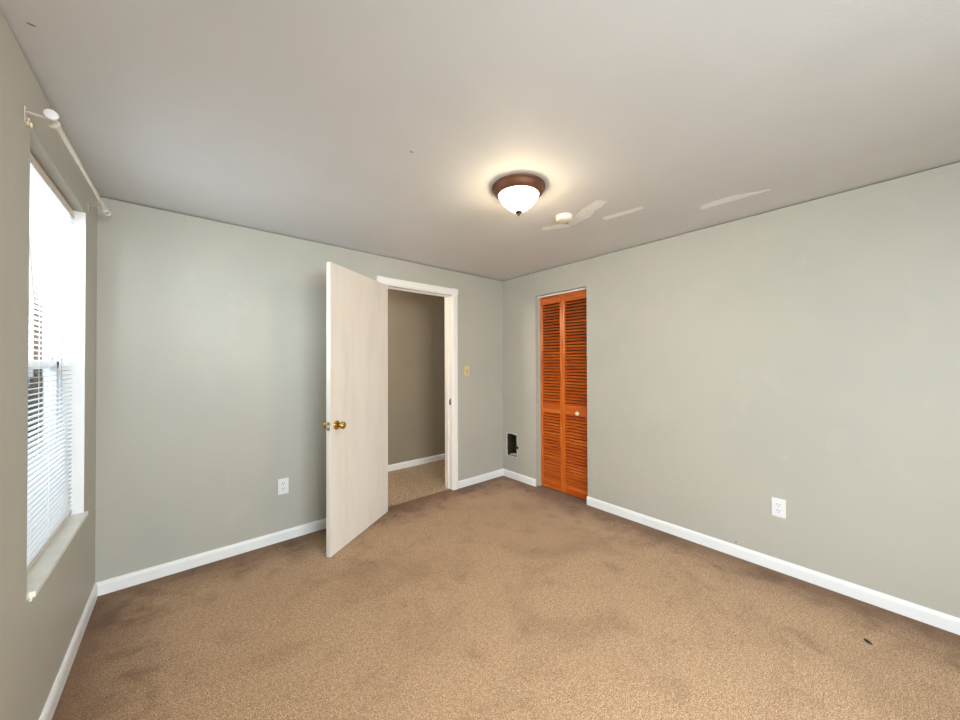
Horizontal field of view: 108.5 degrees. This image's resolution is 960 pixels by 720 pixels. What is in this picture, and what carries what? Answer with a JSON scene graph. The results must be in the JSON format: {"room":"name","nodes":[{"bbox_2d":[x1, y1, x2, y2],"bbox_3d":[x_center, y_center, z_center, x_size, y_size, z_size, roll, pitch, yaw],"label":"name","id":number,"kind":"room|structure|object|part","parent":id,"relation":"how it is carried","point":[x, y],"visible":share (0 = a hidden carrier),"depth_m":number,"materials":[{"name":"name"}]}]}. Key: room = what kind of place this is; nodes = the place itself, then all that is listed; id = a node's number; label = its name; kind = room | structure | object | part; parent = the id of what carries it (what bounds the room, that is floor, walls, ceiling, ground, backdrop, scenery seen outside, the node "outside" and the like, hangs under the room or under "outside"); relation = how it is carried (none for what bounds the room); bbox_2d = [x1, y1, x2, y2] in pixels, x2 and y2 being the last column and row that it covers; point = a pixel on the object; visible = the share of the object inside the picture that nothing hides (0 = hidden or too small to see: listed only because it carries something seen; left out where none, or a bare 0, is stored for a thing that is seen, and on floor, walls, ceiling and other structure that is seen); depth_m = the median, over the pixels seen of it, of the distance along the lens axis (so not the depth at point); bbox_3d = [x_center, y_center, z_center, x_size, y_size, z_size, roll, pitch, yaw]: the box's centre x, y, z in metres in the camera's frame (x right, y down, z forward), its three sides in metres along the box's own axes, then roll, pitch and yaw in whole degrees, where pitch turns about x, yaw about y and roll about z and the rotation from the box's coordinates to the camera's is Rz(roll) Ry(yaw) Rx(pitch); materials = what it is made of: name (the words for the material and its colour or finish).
{"room":"empty bedroom","nodes":[
{"label":"empty bedroom","id":0,"kind":"room"},
{"bbox_2d":[0,10,96,719],"bbox_3d":[-0.835,0.172,0.271,0.130,2.366,4.500,0,-1,-40],"label":"wall","id":1,"kind":"structure","parent":0,"point":[36,635],"depth_m":1.11,"materials":[{"name":"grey paint"}]},
{"bbox_2d":[27,211,87,601],"bbox_3d":[-1.817,0.023,1.433,0.145,1.580,0.857,0,-1,-40],"label":"window","id":2,"kind":"structure","parent":1,"relation":"in","point":[38,573],"depth_m":1.76,"materials":[{"name":"white paint"}]},
{"bbox_3d":[-1.837,0.383,1.407,0.018,0.768,0.780,0,-1,-40],"label":"sash","id":3,"kind":"part","parent":2,"relation":"part of","materials":[{"name":"white plastic"}]},
{"bbox_3d":[-1.855,-0.349,1.400,0.018,0.776,0.780,0,-1,-40],"label":"sash","id":4,"kind":"part","parent":2,"relation":"part of","materials":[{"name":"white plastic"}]},
{"bbox_2d":[27,153,73,570],"bbox_3d":[-1.805,0.007,1.440,0.040,1.528,0.826,0,-1,-40],"label":"window blind","id":5,"kind":"object","parent":2,"relation":"attached to","point":[48,485],"visible":0.59,"depth_m":1.46,"materials":[{"name":"beige plastic"}]},
{"bbox_3d":[-1.810,0.017,1.436,0.028,1.496,0.001,0,-1,-40],"label":"ladder cord","id":6,"kind":"part","parent":5,"relation":"part of","materials":[{"name":"white fabric"}]},
{"bbox_3d":[-1.807,0.765,1.429,0.024,0.012,0.826,0,-1,-40],"label":"rail","id":7,"kind":"part","parent":5,"relation":"part of","materials":[{"name":"beige plastic"}]},
{"bbox_3d":[-1.812,-0.743,1.443,0.026,0.028,0.826,0,-1,-40],"label":"head rail","id":8,"kind":"part","parent":5,"relation":"part of","materials":[{"name":"beige plastic"}]},
{"bbox_3d":[-2.013,0.020,1.674,0.028,1.496,0.001,0,-1,-40],"label":"ladder cord","id":9,"kind":"part","parent":5,"relation":"part of","materials":[{"name":"white fabric"}]},
{"bbox_3d":[-1.849,0.015,1.401,0.055,1.564,0.848,0,-1,-40],"label":"frame","id":10,"kind":"part","parent":2,"relation":"part of","materials":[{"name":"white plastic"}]},
{"bbox_2d":[24,106,110,215],"bbox_3d":[-1.750,-0.802,1.509,0.080,0.084,1.083,0,-1,-40],"label":"curtain rod","id":11,"kind":"object","parent":1,"relation":"attached to","point":[49,114],"visible":1,"depth_m":1.25,"materials":[{"name":"white metal"}]},
{"bbox_2d":[26,118,32,127],"bbox_3d":[-1.468,-0.773,1.127,0.012,0.026,0.021,0,-1,-40],"label":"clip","id":12,"kind":"object","parent":11,"relation":"attached to","point":[28,119],"visible":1,"depth_m":1.12,"materials":[{"name":"beige plastic"}]},
{"bbox_3d":[-1.518,-0.798,1.272,0.015,0.028,0.382,0,-1,-40],"label":"rod","id":13,"kind":"part","parent":11,"relation":"part of","materials":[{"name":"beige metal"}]},
{"bbox_3d":[-1.850,-0.810,1.662,0.013,0.036,0.685,0,-1,-40],"label":"rod","id":14,"kind":"part","parent":11,"relation":"part of","materials":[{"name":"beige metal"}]},
{"bbox_2d":[39,583,97,719],"bbox_3d":[-0.809,1.317,0.345,0.013,0.078,4.400,0,-1,-40],"label":"baseboard","id":15,"kind":"structure","parent":1,"relation":"attached to","point":[48,711],"depth_m":1.52,"materials":[{"name":"white paint"}]},
{"bbox_2d":[95,197,502,582],"bbox_3d":[-1.028,0.198,3.150,3.576,2.366,0.130,0,-1,-40],"label":"wall","id":16,"kind":"structure","parent":0,"point":[211,348],"depth_m":2.40,"materials":[{"name":"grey paint"}]},
{"bbox_2d":[96,518,325,595],"bbox_3d":[-1.583,1.339,2.568,1.722,0.078,0.013,0,-1,-40],"label":"baseboard","id":17,"kind":"structure","parent":16,"relation":"attached to","point":[117,583],"depth_m":2.32,"materials":[{"name":"white paint"}]},
{"bbox_2d":[278,477,288,494],"bbox_3d":[-1.504,0.965,2.644,0.072,0.120,0.008,0,-1,-40],"label":"wall outlet","id":18,"kind":"object","parent":16,"relation":"attached to","point":[283,484],"visible":1,"depth_m":2.64,"materials":[{"name":"white plastic"}]},
{"bbox_2d":[323,262,387,557],"bbox_3d":[-0.933,0.345,2.773,0.172,2.058,0.792,0,-1,20],"label":"door","id":19,"kind":"structure","parent":16,"relation":"in","point":[356,423],"depth_m":2.66,"materials":[{"name":"paint"}]},
{"bbox_3d":[-0.985,0.463,2.455,0.059,0.053,0.053,0,-1,15],"label":"knob","id":20,"kind":"part","parent":19,"relation":"part of","materials":[{"name":"gold metal"}]},
{"bbox_2d":[377,276,457,489],"bbox_3d":[-0.632,0.309,3.486,0.914,2.148,0.164,0,-1,-40],"label":"door frame","id":21,"kind":"structure","parent":16,"relation":"attached to","point":[450,295],"depth_m":3.70,"materials":[{"name":"white paint"}]},
{"bbox_3d":[-0.263,0.310,3.706,0.066,2.148,0.017,0,-1,-40],"label":"casing","id":22,"kind":"part","parent":21,"relation":"part of","materials":[{"name":"white paint"}]},
{"bbox_2d":[464,366,468,375],"bbox_3d":[-0.142,0.122,3.809,0.070,0.114,0.019,0,-1,-40],"label":"light switch","id":23,"kind":"object","parent":16,"relation":"attached to","point":[466,368],"visible":1,"depth_m":3.81,"materials":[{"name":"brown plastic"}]},
{"bbox_2d":[458,469,502,488],"bbox_3d":[0.025,1.346,3.941,0.681,0.078,0.013,0,-1,-40],"label":"baseboard","id":24,"kind":"structure","parent":16,"relation":"attached to","point":[487,476],"depth_m":3.91,"materials":[{"name":"white paint"}]},
{"bbox_2d":[388,289,444,464],"bbox_3d":[-1.014,0.220,4.516,4.122,2.346,0.100,0,-1,-40],"label":"wall","id":25,"kind":"structure","parent":0,"point":[416,321],"depth_m":4.59,"materials":[{"name":"paint"}]},
{"bbox_2d":[388,453,444,471],"bbox_3d":[-0.974,1.354,4.463,3.922,0.078,0.013,0,-1,-40],"label":"baseboard","id":26,"kind":"structure","parent":25,"relation":"attached to","point":[392,467],"depth_m":4.56,"materials":[{"name":"white paint"}]},
{"bbox_2d":[0,0,959,280],"bbox_3d":[0.517,-1.038,2.193,4.816,0.121,5.845,0,-1,-40],"label":"ceiling","id":27,"kind":"structure","parent":0,"point":[387,128],"depth_m":1.34,"materials":[{"name":"paint"}]},
{"bbox_2d":[492,173,545,215],"bbox_3d":[0.219,-0.898,1.962,0.302,0.163,0.302,0,-1,-40],"label":"ceiling light","id":28,"kind":"object","parent":27,"relation":"attached to","point":[518,192],"visible":1,"depth_m":1.88,"materials":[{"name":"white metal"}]},
{"bbox_2d":[555,213,572,222],"bbox_3d":[0.572,-0.962,2.356,0.118,0.030,0.118,0,-1,-40],"label":"smoke detector","id":29,"kind":"object","parent":27,"relation":"attached to","point":[563,217],"visible":1,"depth_m":2.33,"materials":[{"name":"beige plastic"}]},
{"bbox_2d":[52,459,959,719],"bbox_3d":[0.526,1.417,2.171,4.816,0.100,5.845,0,-1,-40],"label":"floor","id":30,"kind":"structure","parent":0,"point":[502,597],"depth_m":1.72,"materials":[{"name":"beige carpet"}]},
{"bbox_2d":[502,162,959,617],"bbox_3d":[1.785,0.183,2.508,0.131,2.366,4.500,0,-1,-40],"label":"wall","id":31,"kind":"structure","parent":0,"point":[806,355],"depth_m":2.19,"materials":[{"name":"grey paint"}]},
{"bbox_2d":[506,432,517,458],"bbox_3d":[0.424,0.998,4.095,0.128,0.291,0.204,0,-1,-40],"label":"duct opening","id":32,"kind":"object","parent":31,"relation":"attached to","point":[511,438],"visible":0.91,"depth_m":4.15,"materials":[{"name":"metal"}]},
{"bbox_2d":[503,469,535,486],"bbox_3d":[0.442,1.344,3.967,0.013,0.078,0.515,0,-1,-40],"label":"baseboard","id":33,"kind":"structure","parent":31,"relation":"attached to","point":[525,479],"depth_m":3.94,"materials":[{"name":"white paint"}]},
{"bbox_2d":[540,294,562,491],"bbox_3d":[0.770,0.342,3.698,0.027,2.051,0.287,0,-1,-40],"label":"bifold door","id":34,"kind":"structure","parent":31,"relation":"in","point":[550,480],"depth_m":3.69,"materials":[{"name":"orange wood"}]},
{"bbox_3d":[0.767,-0.642,3.707,0.023,0.083,0.227,0,-1,-40],"label":"rail","id":35,"kind":"part","parent":34,"relation":"part of","materials":[{"name":"orange wood"}]},
{"bbox_3d":[0.771,0.517,3.696,0.023,0.102,0.227,0,-1,-40],"label":"rail","id":36,"kind":"part","parent":34,"relation":"part of","materials":[{"name":"orange wood"}]},
{"bbox_3d":[0.774,1.331,3.689,0.023,0.073,0.227,0,-1,-40],"label":"rail","id":37,"kind":"part","parent":34,"relation":"part of","materials":[{"name":"orange wood"}]},
{"bbox_2d":[538,288,585,485],"bbox_3d":[0.866,0.337,3.585,0.038,2.083,0.635,0,-1,-40],"label":"trim","id":38,"kind":"structure","parent":31,"relation":"attached to","point":[539,297],"depth_m":3.81,"materials":[{"name":"white paint"}]},
{"bbox_2d":[544,290,587,499],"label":"bifold door","id":39,"kind":"structure","parent":31,"relation":"in","point":[578,410],"depth_m":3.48,"materials":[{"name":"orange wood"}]},
{"bbox_3d":[0.964,-0.644,3.476,0.023,0.083,0.256,0,-1,-40],"label":"rail","id":40,"kind":"part","parent":39,"relation":"part of","materials":[{"name":"orange wood"}]},
{"bbox_3d":[0.968,0.514,3.466,0.023,0.102,0.256,0,-1,-40],"label":"rail","id":41,"kind":"part","parent":39,"relation":"part of","materials":[{"name":"orange wood"}]},
{"bbox_3d":[0.971,1.329,3.458,0.023,0.073,0.256,0,-1,-40],"label":"rail","id":42,"kind":"part","parent":39,"relation":"part of","materials":[{"name":"orange wood"}]},
{"bbox_2d":[587,496,959,634],"bbox_3d":[2.075,1.322,2.054,0.013,0.078,3.254,0,-1,-40],"label":"baseboard","id":43,"kind":"structure","parent":31,"relation":"attached to","point":[923,614],"depth_m":2.14,"materials":[{"name":"white paint"}]},
{"bbox_2d":[771,497,785,518],"bbox_3d":[1.927,0.954,2.232,0.008,0.120,0.072,0,-1,-40],"label":"wall outlet","id":44,"kind":"object","parent":31,"relation":"attached to","point":[778,506],"visible":1,"depth_m":2.23,"materials":[{"name":"white plastic"}]},
{"bbox_2d":[775,502,781,507],"bbox_3d":[1.926,0.934,2.231,0.004,0.029,0.034,0,-1,-40],"label":"receptacle","id":45,"kind":"object","parent":44,"relation":"attached to","point":[777,504],"depth_m":2.23,"materials":[{"name":"grey plastic"}]},
{"bbox_2d":[775,508,781,513],"bbox_3d":[1.926,0.973,2.231,0.004,0.029,0.034,0,-1,-40],"label":"receptacle","id":46,"kind":"object","parent":44,"relation":"attached to","point":[777,510],"depth_m":2.23,"materials":[{"name":"grey plastic"}]},
{"label":"outside","id":47,"kind":"structure","parent":0,"visible":0},
{"bbox_3d":[-27.970,2.679,8.963,29.106,0.100,70.000,0,-1,-40],"label":"ground","id":48,"kind":"structure","parent":47,"visible":0},
{"bbox_2d":[28,377,42,448],"bbox_3d":[-14.813,1.527,8.414,6.400,2.100,0.060,0,-1,-40],"label":"fence","id":49,"kind":"object","parent":48,"relation":"on","point":[30,386],"visible":0.06,"depth_m":9.97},
{"bbox_2d":[32,279,41,462],"bbox_3d":[-9.646,0.276,7.541,0.130,4.550,0.130,0,-1,-40],"label":"post","id":50,"kind":"object","parent":48,"relation":"on","point":[36,373],"visible":0.32,"depth_m":7.50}
]}

